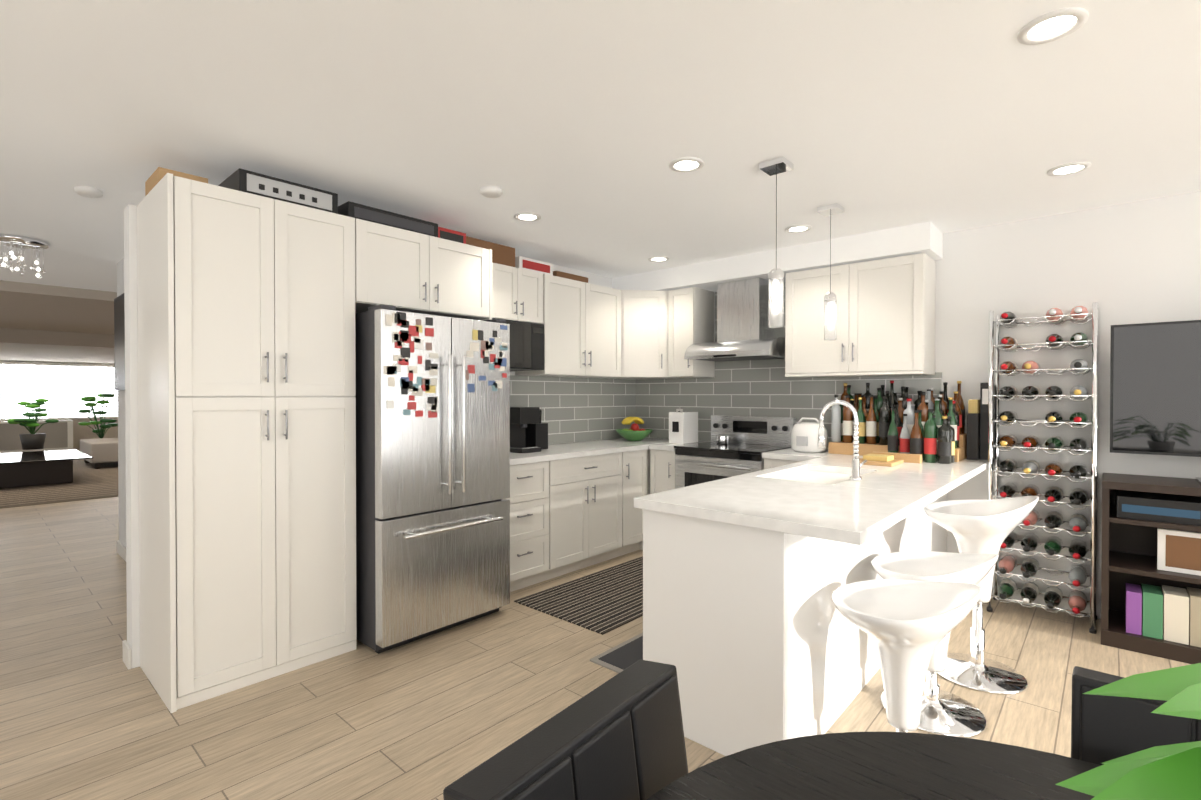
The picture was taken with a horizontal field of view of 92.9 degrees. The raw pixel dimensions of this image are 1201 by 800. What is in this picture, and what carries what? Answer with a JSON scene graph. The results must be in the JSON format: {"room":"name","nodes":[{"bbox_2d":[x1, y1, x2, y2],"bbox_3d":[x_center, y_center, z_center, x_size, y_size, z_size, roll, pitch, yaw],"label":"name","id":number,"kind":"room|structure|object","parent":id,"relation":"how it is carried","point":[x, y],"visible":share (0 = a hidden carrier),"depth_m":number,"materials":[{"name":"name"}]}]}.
{"room":"kitchen","nodes":[
{"label":"kitchen","id":0,"kind":"room"},
{"bbox_2d":[0,280,116,363],"bbox_3d":[-10.348,-1.034,8.659,10.850,0.319,8.000,0,1,42],"label":"ceiling soffit","id":1,"kind":"structure","parent":0,"point":[45,323],"depth_m":8.12,"materials":[{"name":"beige paint"}]},
{"bbox_2d":[0,360,117,449],"bbox_3d":[-14.087,0.001,12.739,0.150,2.460,9.100,0,1,42],"label":"wall","id":2,"kind":"structure","parent":0,"point":[80,432],"depth_m":14.13,"materials":[{"name":"beige paint"}]},
{"bbox_2d":[0,361,117,420],"bbox_3d":[-13.482,-0.209,13.257,0.059,1.370,5.280,0,1,42],"label":"living room window","id":3,"kind":"structure","parent":2,"relation":"in","point":[63,388],"depth_m":13.72,"materials":[{"name":"white"}]},
{"bbox_2d":[117,258,125,546],"bbox_3d":[-3.097,0.076,4.043,2.610,2.460,0.130,0,1,42],"label":"wall","id":4,"kind":"structure","parent":0,"point":[121,443],"depth_m":4.75,"materials":[{"name":"white paint"}]},
{"bbox_2d":[114,293,124,389],"bbox_3d":[-3.814,-0.464,4.571,0.750,0.770,0.025,0,1,42],"label":"framed picture","id":5,"kind":"object","parent":4,"relation":"attached to","point":[119,332],"visible":0.61,"depth_m":4.64,"materials":[{"name":"grey metal"}]},
{"bbox_2d":[117,540,131,669],"bbox_3d":[-3.211,1.258,3.828,2.740,0.100,0.353,0,1,42],"label":"baseboard","id":6,"kind":"structure","parent":4,"relation":"attached to","point":[127,653],"depth_m":2.85,"materials":[{"name":"white paint"}]},
{"bbox_2d":[124,204,615,668],"bbox_3d":[-1.020,0.073,4.314,0.130,2.460,3.980,0,1,42],"label":"wall","id":7,"kind":"structure","parent":0,"point":[131,425],"depth_m":2.80,"materials":[{"name":"white paint"}]},
{"bbox_2d":[361,220,492,320],"bbox_3d":[-1.223,-0.740,3.513,0.617,0.440,0.866,0,1,42],"label":"upper cabinet","id":8,"kind":"object","parent":7,"relation":"attached to","point":[409,271],"depth_m":3.28,"materials":[{"name":"white paint"}]},
{"bbox_2d":[345,201,444,238],"bbox_3d":[-1.304,-1.006,3.352,0.413,0.095,0.540,0,1,42],"label":"storage box","id":9,"kind":"object","parent":8,"relation":"on","point":[355,210],"depth_m":3.20,"materials":[{"name":"black cardboard"}]},
{"bbox_2d":[445,228,468,244],"bbox_3d":[-1.031,-1.012,3.651,0.282,0.100,0.210,0,1,42],"label":"storage box","id":10,"kind":"object","parent":8,"relation":"on","point":[452,235],"depth_m":3.58,"materials":[{"name":"red cardboard"}]},
{"bbox_2d":[493,263,496,308],"bbox_3d":[-0.945,-0.769,4.028,0.347,0.390,0.232,0,1,42],"label":"upper cabinet","id":11,"kind":"object","parent":7,"relation":"attached to","point":[494,264],"depth_m":4.00,"materials":[{"name":"white paint"}]},
{"bbox_2d":[493,309,532,372],"bbox_3d":[-0.792,-0.425,4.160,0.402,0.399,0.401,0,1,42],"label":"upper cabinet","id":12,"kind":"object","parent":7,"relation":"attached to","point":[521,324],"depth_m":4.12,"materials":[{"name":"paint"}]},
{"bbox_2d":[497,264,544,312],"bbox_3d":[-0.732,-0.771,4.266,0.347,0.390,0.499,0,1,42],"label":"upper cabinet","id":13,"kind":"object","parent":7,"relation":"attached to","point":[517,288],"depth_m":4.17,"materials":[{"name":"white paint"}]},
{"bbox_2d":[469,237,520,267],"bbox_3d":[-0.874,-1.041,4.121,0.270,0.150,0.440,0,1,42],"label":"storage box","id":14,"kind":"object","parent":13,"relation":"on","point":[501,254],"depth_m":4.09,"materials":[{"name":"brown cardboard"}]},
{"bbox_2d":[533,313,548,372],"bbox_3d":[-0.624,-0.426,4.349,0.402,0.399,0.185,0,1,42],"label":"upper cabinet","id":15,"kind":"object","parent":7,"relation":"attached to","point":[540,320],"depth_m":4.27,"materials":[{"name":"white paint"}]},
{"bbox_2d":[515,274,616,377],"bbox_3d":[-0.252,-0.586,4.806,0.347,0.770,0.915,0,1,42],"label":"upper cabinet","id":16,"kind":"object","parent":7,"relation":"attached to","point":[582,315],"depth_m":4.65,"materials":[{"name":"white paint"}]},
{"bbox_2d":[521,257,556,275],"bbox_3d":[-0.581,-1.019,4.435,0.252,0.100,0.340,0,1,42],"label":"storage box","id":17,"kind":"object","parent":16,"relation":"on","point":[526,263],"depth_m":4.36,"materials":[{"name":"red cardboard"}]},
{"bbox_2d":[557,271,587,282],"bbox_3d":[-0.312,-1.001,4.752,0.230,0.060,0.370,0,1,42],"label":"storage box","id":18,"kind":"object","parent":16,"relation":"on","point":[560,274],"depth_m":4.67,"materials":[{"name":"brown cardboard"}]},
{"bbox_2d":[510,375,635,443],"bbox_3d":[-0.396,0.088,4.910,0.008,0.576,2.260,0,1,42],"label":"backsplash","id":19,"kind":"structure","parent":7,"relation":"attached to","point":[574,409],"depth_m":5.12,"materials":[{"name":"tile"}]},
{"bbox_2d":[613,289,675,378],"bbox_3d":[0.352,-0.590,5.273,0.627,0.770,0.709,0,1,42],"label":"upper cabinet","id":20,"kind":"object","parent":7,"relation":"attached to","point":[642,315],"depth_m":5.06,"materials":[{"name":"white paint"}]},
{"bbox_2d":[0,450,1190,799],"bbox_3d":[-5.747,1.335,5.312,22.500,0.080,9.100,0,1,42],"label":"floor","id":21,"kind":"structure","parent":0,"point":[84,712],"depth_m":2.53,"materials":[{"name":"brown wood"}]},
{"bbox_2d":[0,420,72,452],"bbox_3d":[-13.668,0.861,12.709,0.385,0.740,2.800,0,1,42],"label":"sofa","id":22,"kind":"object","parent":21,"relation":"on","point":[59,435],"visible":0.8,"depth_m":13.26,"materials":[{"name":"beige fabric"}]},
{"bbox_2d":[0,459,118,508],"bbox_3d":[-9.498,1.258,8.993,6.600,0.010,4.800,0,1,42],"label":"living room rug","id":23,"kind":"object","parent":21,"relation":"on","point":[90,481],"visible":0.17,"depth_m":8.04,"materials":[{"name":"beige carpet"}]},
{"bbox_2d":[0,449,92,487],"bbox_3d":[-8.918,1.060,8.741,2.000,0.389,1.500,0,1,42],"label":"coffee table","id":24,"kind":"object","parent":23,"relation":"on","point":[27,468],"visible":1,"depth_m":8.46,"materials":[{"name":"brown wood"}]},
{"bbox_2d":[8,399,58,449],"bbox_3d":[-9.916,0.414,9.971,0.630,0.880,0.641,0,1,42],"label":"plant","id":25,"kind":"object","parent":24,"relation":"on","point":[33,441],"visible":1,"depth_m":9.86,"materials":[{"name":"green plant"}]},
{"bbox_2d":[80,438,117,468],"bbox_3d":[-9.210,1.000,11.079,1.450,0.469,1.200,0,1,42],"label":"ottoman","id":26,"kind":"object","parent":23,"relation":"on","point":[102,450],"visible":0.38,"depth_m":10.34,"materials":[{"name":"grey fabric"}]},
{"bbox_2d":[78,393,117,438],"bbox_3d":[-11.461,0.533,13.024,0.889,1.369,0.735,0,1,42],"label":"plant","id":27,"kind":"object","parent":21,"relation":"on","point":[101,431],"visible":0.79,"depth_m":12.94,"materials":[{"name":"green plant"}]},
{"bbox_2d":[137,173,360,712],"bbox_3d":[-1.776,0.181,2.898,0.622,2.270,0.800,0,1,42],"label":"tall cabinet","id":28,"kind":"object","parent":21,"relation":"on","point":[249,305],"depth_m":2.64,"materials":[{"name":"white paint"}]},
{"bbox_2d":[145,167,207,195],"bbox_3d":[-2.035,-1.004,2.738,0.280,0.100,0.190,0,1,42],"label":"storage box","id":29,"kind":"object","parent":28,"relation":"on","point":[160,172],"depth_m":2.64,"materials":[{"name":"brown cardboard"}]},
{"bbox_2d":[218,168,344,215],"bbox_3d":[-1.680,-1.013,2.944,0.455,0.115,0.450,0,1,42],"label":"storage box","id":30,"kind":"object","parent":28,"relation":"on","point":[247,181],"depth_m":2.77,"materials":[{"name":"black cardboard"}]},
{"bbox_2d":[354,305,509,653],"bbox_3d":[-1.105,0.411,3.432,0.861,1.800,0.825,0,1,42],"label":"fridge","id":31,"kind":"object","parent":21,"relation":"on","point":[432,396],"visible":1,"depth_m":3.08,"materials":[{"name":"grey metal"}]},
{"bbox_2d":[505,461,560,591],"bbox_3d":[-0.734,0.866,4.075,0.617,0.880,0.563,0,1,42],"label":"base cabinet","id":32,"kind":"object","parent":21,"relation":"on","point":[535,489],"depth_m":3.94,"materials":[{"name":"white paint"}]},
{"bbox_2d":[443,660,688,799],"bbox_3d":[0.133,0.902,0.731,0.501,0.865,0.440,0,1,38],"label":"dining chair","id":33,"kind":"object","parent":21,"relation":"on","point":[619,736],"visible":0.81,"depth_m":0.84,"materials":[{"name":"black leather"}]},
{"bbox_2d":[514,556,642,634],"bbox_3d":[0.191,1.302,3.969,0.770,0.008,1.400,0,1,42],"label":"kitchen rug","id":34,"kind":"object","parent":21,"relation":"on","point":[606,600],"visible":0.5,"depth_m":3.72,"materials":[{"name":"black fabric"}]},
{"bbox_2d":[561,453,628,574],"bbox_3d":[-0.299,0.861,4.563,0.617,0.880,0.874,0,1,42],"label":"base cabinet","id":35,"kind":"object","parent":21,"relation":"on","point":[594,490],"depth_m":4.40,"materials":[{"name":"white paint"}]},
{"bbox_2d":[510,437,668,464],"bbox_3d":[-0.161,0.400,4.699,0.637,0.040,2.262,0,1,42],"label":"countertop","id":36,"kind":"structure","parent":35,"relation":"on","point":[562,452],"depth_m":4.49,"materials":[{"name":"white stone"}]},
{"bbox_2d":[510,407,547,452],"bbox_3d":[-0.561,0.217,4.341,0.320,0.330,0.370,0,1,42],"label":"coffee maker","id":37,"kind":"object","parent":36,"relation":"on","point":[528,431],"visible":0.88,"depth_m":4.27,"materials":[{"name":"black plastic"}]},
{"bbox_2d":[615,417,652,440],"bbox_3d":[0.311,0.264,5.259,0.348,0.220,0.348,0,1,42],"label":"fruit bowl","id":38,"kind":"object","parent":36,"relation":"on","point":[634,432],"visible":1,"depth_m":5.19,"materials":[{"name":"green ceramic"}]},
{"bbox_2d":[590,632,642,672],"bbox_3d":[0.604,1.307,3.245,0.490,0.011,1.430,0,1,42],"label":"area rug","id":39,"kind":"object","parent":21,"relation":"on","point":[621,657],"visible":0.14,"depth_m":2.91,"materials":[{"name":"grey fabric"}]},
{"bbox_2d":[629,449,648,552],"bbox_3d":[0.039,0.858,4.942,0.617,0.880,0.401,0,1,42],"label":"base cabinet","id":40,"kind":"object","parent":21,"relation":"on","point":[639,461],"depth_m":4.80,"materials":[{"name":"white paint"}]},
{"bbox_2d":[649,449,650,493],"bbox_3d":[0.359,0.855,5.300,0.617,0.880,0.678,0,1,42],"label":"base cabinet","id":41,"kind":"object","parent":21,"relation":"on","point":[649,449],"depth_m":4.94,"materials":[{"name":"white paint"}]},
{"bbox_2d":[650,449,717,492],"bbox_3d":[0.725,0.857,5.014,0.260,0.880,0.616,0,1,42],"label":"base cabinet","id":42,"kind":"object","parent":21,"relation":"on","point":[662,464],"depth_m":4.79,"materials":[{"name":"white paint"}]},
{"bbox_2d":[650,441,710,452],"bbox_3d":[0.718,0.397,5.003,0.260,0.040,0.636,0,1,42],"label":"countertop","id":43,"kind":"structure","parent":42,"relation":"on","point":[669,447],"depth_m":4.79,"materials":[{"name":"white stone"}]},
{"bbox_2d":[669,412,697,443],"bbox_3d":[0.731,0.241,5.039,0.150,0.271,0.250,0,1,42],"label":"toaster","id":44,"kind":"object","parent":43,"relation":"on","point":[683,427],"visible":1,"depth_m":4.96,"materials":[{"name":"white plastic"}]},
{"bbox_2d":[674,415,795,488],"bbox_3d":[1.079,0.721,4.636,0.756,1.160,0.689,0,1,42],"label":"range","id":45,"kind":"object","parent":21,"relation":"on","point":[737,445],"visible":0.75,"depth_m":4.61,"materials":[{"name":"silver metal"}]},
{"bbox_2d":[643,509,849,755],"bbox_3d":[0.606,0.880,2.406,0.625,0.880,0.624,0,1,42],"label":"base cabinet","id":46,"kind":"object","parent":21,"relation":"on","point":[753,635],"depth_m":2.14,"materials":[{"name":"white paint"}]},
{"bbox_2d":[634,454,993,544],"bbox_3d":[1.363,0.414,3.048,0.885,0.040,2.696,0,1,42],"label":"countertop","id":47,"kind":"structure","parent":46,"relation":"on","point":[848,512],"depth_m":2.34,"materials":[{"name":"white stone"}]},
{"bbox_2d":[778,469,861,484],"bbox_3d":[1.179,0.530,3.080,0.408,0.216,0.709,0,1,42],"label":"sink","id":48,"kind":"object","parent":47,"relation":"in","point":[828,475],"depth_m":3.27,"materials":[{"name":"white ceramic"}]},
{"bbox_2d":[818,400,866,480],"bbox_3d":[1.223,0.197,2.894,0.217,0.396,0.120,0,1,42],"label":"faucet","id":49,"kind":"object","parent":47,"relation":"on","point":[856,466],"visible":1,"depth_m":2.82,"materials":[{"name":"silver metal"}]},
{"bbox_2d":[860,454,903,466],"bbox_3d":[1.708,0.364,3.505,0.220,0.050,0.260,0,1,42],"label":"cutting board","id":50,"kind":"object","parent":47,"relation":"on","point":[881,460],"visible":0.92,"depth_m":3.44,"materials":[{"name":"brown wood"}]},
{"bbox_2d":[762,457,797,468],"bbox_3d":[1.543,0.864,4.238,0.455,0.880,0.684,0,1,42],"label":"base cabinet","id":51,"kind":"object","parent":21,"relation":"on","point":[769,462],"depth_m":4.11,"materials":[{"name":"white paint"}]},
{"bbox_2d":[762,449,829,460],"bbox_3d":[1.554,0.404,4.257,0.440,0.040,0.636,0,1,42],"label":"countertop","id":52,"kind":"structure","parent":51,"relation":"on","point":[802,456],"depth_m":4.10,"materials":[{"name":"white stone"}]},
{"bbox_2d":[791,417,827,452],"bbox_3d":[1.550,0.257,4.244,0.260,0.252,0.265,0,1,42],"label":"rice cooker","id":53,"kind":"object","parent":52,"relation":"on","point":[804,437],"visible":0.85,"depth_m":4.15,"materials":[{"name":"white plastic"}]},
{"bbox_2d":[828,381,988,463],"bbox_3d":[2.033,0.126,3.842,0.935,0.522,0.598,0,1,42],"label":"bottles","id":54,"kind":"object","parent":52,"relation":"on","point":[930,429],"visible":0.94,"depth_m":3.76,"materials":[{"name":"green glass"}]},
{"bbox_2d":[850,545,861,702],"bbox_3d":[0.844,0.877,2.687,0.607,0.880,0.238,0,1,42],"label":"base cabinet","id":55,"kind":"object","parent":21,"relation":"on","point":[855,550],"depth_m":2.51,"materials":[{"name":"white paint"}]},
{"bbox_2d":[647,732,1100,799],"bbox_3d":[0.482,0.962,0.409,1.200,0.750,1.200,0,1,42],"label":"dining table","id":56,"kind":"object","parent":21,"relation":"on","point":[876,766],"visible":0.85,"depth_m":0.90,"materials":[{"name":"black wood"}]},
{"bbox_2d":[1055,663,1200,799],"bbox_3d":[0.775,0.395,0.387,0.726,0.382,0.520,0,1,42],"label":"potted plant","id":57,"kind":"object","parent":56,"relation":"on","point":[1169,772],"visible":1,"depth_m":0.55,"materials":[{"name":"green plant"}]},
{"bbox_2d":[858,517,913,692],"bbox_3d":[1.235,0.874,3.125,0.607,0.880,0.937,0,1,42],"label":"base cabinet","id":58,"kind":"object","parent":21,"relation":"on","point":[900,538],"depth_m":2.72,"materials":[{"name":"white paint"}]},
{"bbox_2d":[832,579,981,731],"bbox_3d":[1.064,0.973,2.008,0.463,0.700,0.491,0,1,42],"label":"bar stool","id":59,"kind":"object","parent":21,"relation":"on","point":[908,626],"visible":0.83,"depth_m":1.96,"materials":[{"name":"white plastic"}]},
{"bbox_2d":[871,551,998,736],"bbox_3d":[1.408,0.970,2.424,0.463,0.700,0.490,0,1,42],"label":"bar stool","id":60,"kind":"object","parent":21,"relation":"on","point":[943,712],"visible":0.62,"depth_m":2.38,"materials":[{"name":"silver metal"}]},
{"bbox_2d":[923,496,1038,694],"bbox_3d":[1.815,0.879,2.744,0.463,0.875,0.490,0,1,42],"label":"bar stool","id":61,"kind":"object","parent":21,"relation":"on","point":[979,526],"visible":0.75,"depth_m":2.69,"materials":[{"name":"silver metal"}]},
{"bbox_2d":[987,302,1098,633],"bbox_3d":[2.675,0.381,3.459,0.517,1.860,0.333,0,1,42],"label":"wine rack","id":62,"kind":"object","parent":21,"relation":"on","point":[1078,601],"visible":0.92,"depth_m":3.40,"materials":[{"name":"silver metal"}]},
{"bbox_2d":[1071,666,1200,764],"bbox_3d":[0.887,0.911,0.743,0.440,0.846,0.498,0,1,42],"label":"dining chair","id":63,"kind":"object","parent":21,"relation":"on","point":[1105,728],"visible":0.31,"depth_m":0.96,"materials":[{"name":"black leather"}]},
{"bbox_2d":[1101,473,1200,663],"bbox_3d":[3.458,0.878,2.678,1.660,0.880,0.450,0,1,42],"label":"bookshelf","id":64,"kind":"object","parent":21,"relation":"on","point":[1151,570],"visible":1,"depth_m":2.98,"materials":[{"name":"brown wood"}]},
{"bbox_2d":[1110,320,1200,484],"bbox_3d":[3.324,0.011,2.784,1.250,0.849,0.240,0,1,42],"label":"tv","id":65,"kind":"object","parent":64,"relation":"on","point":[1155,388],"visible":1,"depth_m":3.06,"materials":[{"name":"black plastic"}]},
{"bbox_2d":[0,0,1200,291],"bbox_3d":[-5.747,-1.215,5.290,22.500,0.100,9.100,0,1,42],"label":"ceiling","id":66,"kind":"structure","parent":0,"point":[578,126],"depth_m":2.28,"materials":[{"name":"white paint"}]},
{"bbox_2d":[0,233,48,277],"bbox_3d":[-4.192,-1.030,4.106,0.320,0.250,0.320,0,1,42],"label":"chandelier","id":67,"kind":"object","parent":66,"relation":"hanging from","point":[16,241],"visible":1,"depth_m":4.08,"materials":[{"name":"silver metal"}]},
{"bbox_2d":[74,186,102,197],"bbox_3d":[-2.789,-1.130,3.108,0.120,0.032,0.118,0,1,42],"label":"smoke detector","id":68,"kind":"object","parent":66,"relation":"attached to","point":[87,191],"visible":1,"depth_m":3.08,"materials":[{"name":"white plastic"}]},
{"bbox_2d":[480,185,502,197],"bbox_3d":[-0.594,-1.130,3.106,0.120,0.032,0.118,0,1,42],"label":"smoke detector","id":69,"kind":"object","parent":66,"relation":"attached to","point":[489,191],"visible":1,"depth_m":3.07,"materials":[{"name":"white plastic"}]},
{"bbox_2d":[514,212,540,220],"bbox_3d":[-0.457,-1.146,3.574,0.170,0.008,0.170,0,1,42],"label":"recessed light","id":70,"kind":"object","parent":66,"relation":"in","point":[525,216],"visible":0.98,"depth_m":3.57,"materials":[{"name":"white"}]},
{"bbox_2d":[648,256,668,261],"bbox_3d":[0.478,-1.156,4.683,0.170,0.008,0.170,0,1,42],"label":"recessed light","id":71,"kind":"object","parent":66,"relation":"in","point":[658,258],"visible":0.96,"depth_m":4.68,"materials":[{"name":"white"}]},
{"bbox_2d":[669,157,703,171],"bbox_3d":[0.417,-1.139,2.767,0.170,0.008,0.170,0,1,42],"label":"recessed light","id":72,"kind":"object","parent":66,"relation":"in","point":[687,164],"visible":1,"depth_m":2.76,"materials":[{"name":"white"}]},
{"bbox_2d":[759,156,793,327],"bbox_3d":[0.850,-0.748,2.760,0.120,0.790,0.120,0,1,42],"label":"pendant light","id":73,"kind":"object","parent":66,"relation":"hanging from","point":[778,165],"visible":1,"depth_m":2.74,"materials":[{"name":"glass"}]},
{"bbox_2d":[612,221,942,290],"bbox_3d":[1.238,-1.071,4.709,2.700,0.177,0.369,0,1,42],"label":"bulkhead","id":74,"kind":"object","parent":66,"relation":"attached to","point":[926,238],"visible":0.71,"depth_m":4.25,"materials":[{"name":"white paint"}]},
{"bbox_2d":[785,225,811,232],"bbox_3d":[1.327,-1.148,3.832,0.170,0.008,0.170,0,1,42],"label":"recessed light","id":75,"kind":"object","parent":66,"relation":"in","point":[796,228],"visible":1,"depth_m":3.82,"materials":[{"name":"white"}]},
{"bbox_2d":[817,203,844,340],"bbox_3d":[1.373,-0.753,3.406,0.120,0.790,0.120,0,1,42],"label":"pendant light","id":76,"kind":"object","parent":66,"relation":"hanging from","point":[830,210],"visible":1,"depth_m":3.39,"materials":[{"name":"glass"}]},
{"bbox_2d":[1017,7,1088,44],"bbox_3d":[1.369,-1.130,1.731,0.170,0.008,0.170,0,1,42],"label":"recessed light","id":77,"kind":"object","parent":66,"relation":"in","point":[1052,26],"visible":1,"depth_m":1.72,"materials":[{"name":"white"}]},
{"bbox_2d":[1047,162,1090,175],"bbox_3d":[2.313,-1.140,2.819,0.170,0.008,0.170,0,1,42],"label":"recessed light","id":78,"kind":"object","parent":66,"relation":"in","point":[1068,168],"visible":0.96,"depth_m":2.81,"materials":[{"name":"white plastic"}]},
{"bbox_2d":[647,191,1200,618],"bbox_3d":[2.780,0.079,3.692,6.630,2.460,0.150,0,1,42],"label":"wall","id":79,"kind":"structure","parent":0,"point":[1137,262],"depth_m":3.53,"materials":[{"name":"white paint"}]},
{"bbox_2d":[668,287,713,377],"bbox_3d":[0.809,-0.588,5.103,0.269,0.770,0.340,0,1,42],"label":"upper cabinet","id":80,"kind":"object","parent":79,"relation":"attached to","point":[690,310],"depth_m":4.99,"materials":[{"name":"white paint"}]},
{"bbox_2d":[684,277,784,361],"bbox_3d":[1.145,-0.658,4.699,0.756,0.643,0.493,0,1,42],"label":"range hood","id":81,"kind":"object","parent":79,"relation":"attached to","point":[745,332],"visible":0.92,"depth_m":4.63,"materials":[{"name":"silver metal"}]},
{"bbox_2d":[636,282,941,447],"bbox_3d":[1.362,-0.297,4.848,2.691,1.348,0.008,0,1,42],"label":"backsplash","id":82,"kind":"structure","parent":79,"relation":"attached to","point":[767,388],"depth_m":4.89,"materials":[{"name":"tile"}]},
{"bbox_2d":[785,253,935,376],"bbox_3d":[1.868,-0.580,4.158,0.940,0.770,0.340,0,1,42],"label":"upper cabinet","id":83,"kind":"object","parent":79,"relation":"attached to","point":[885,317],"depth_m":3.97,"materials":[{"name":"white paint"}]}
]}

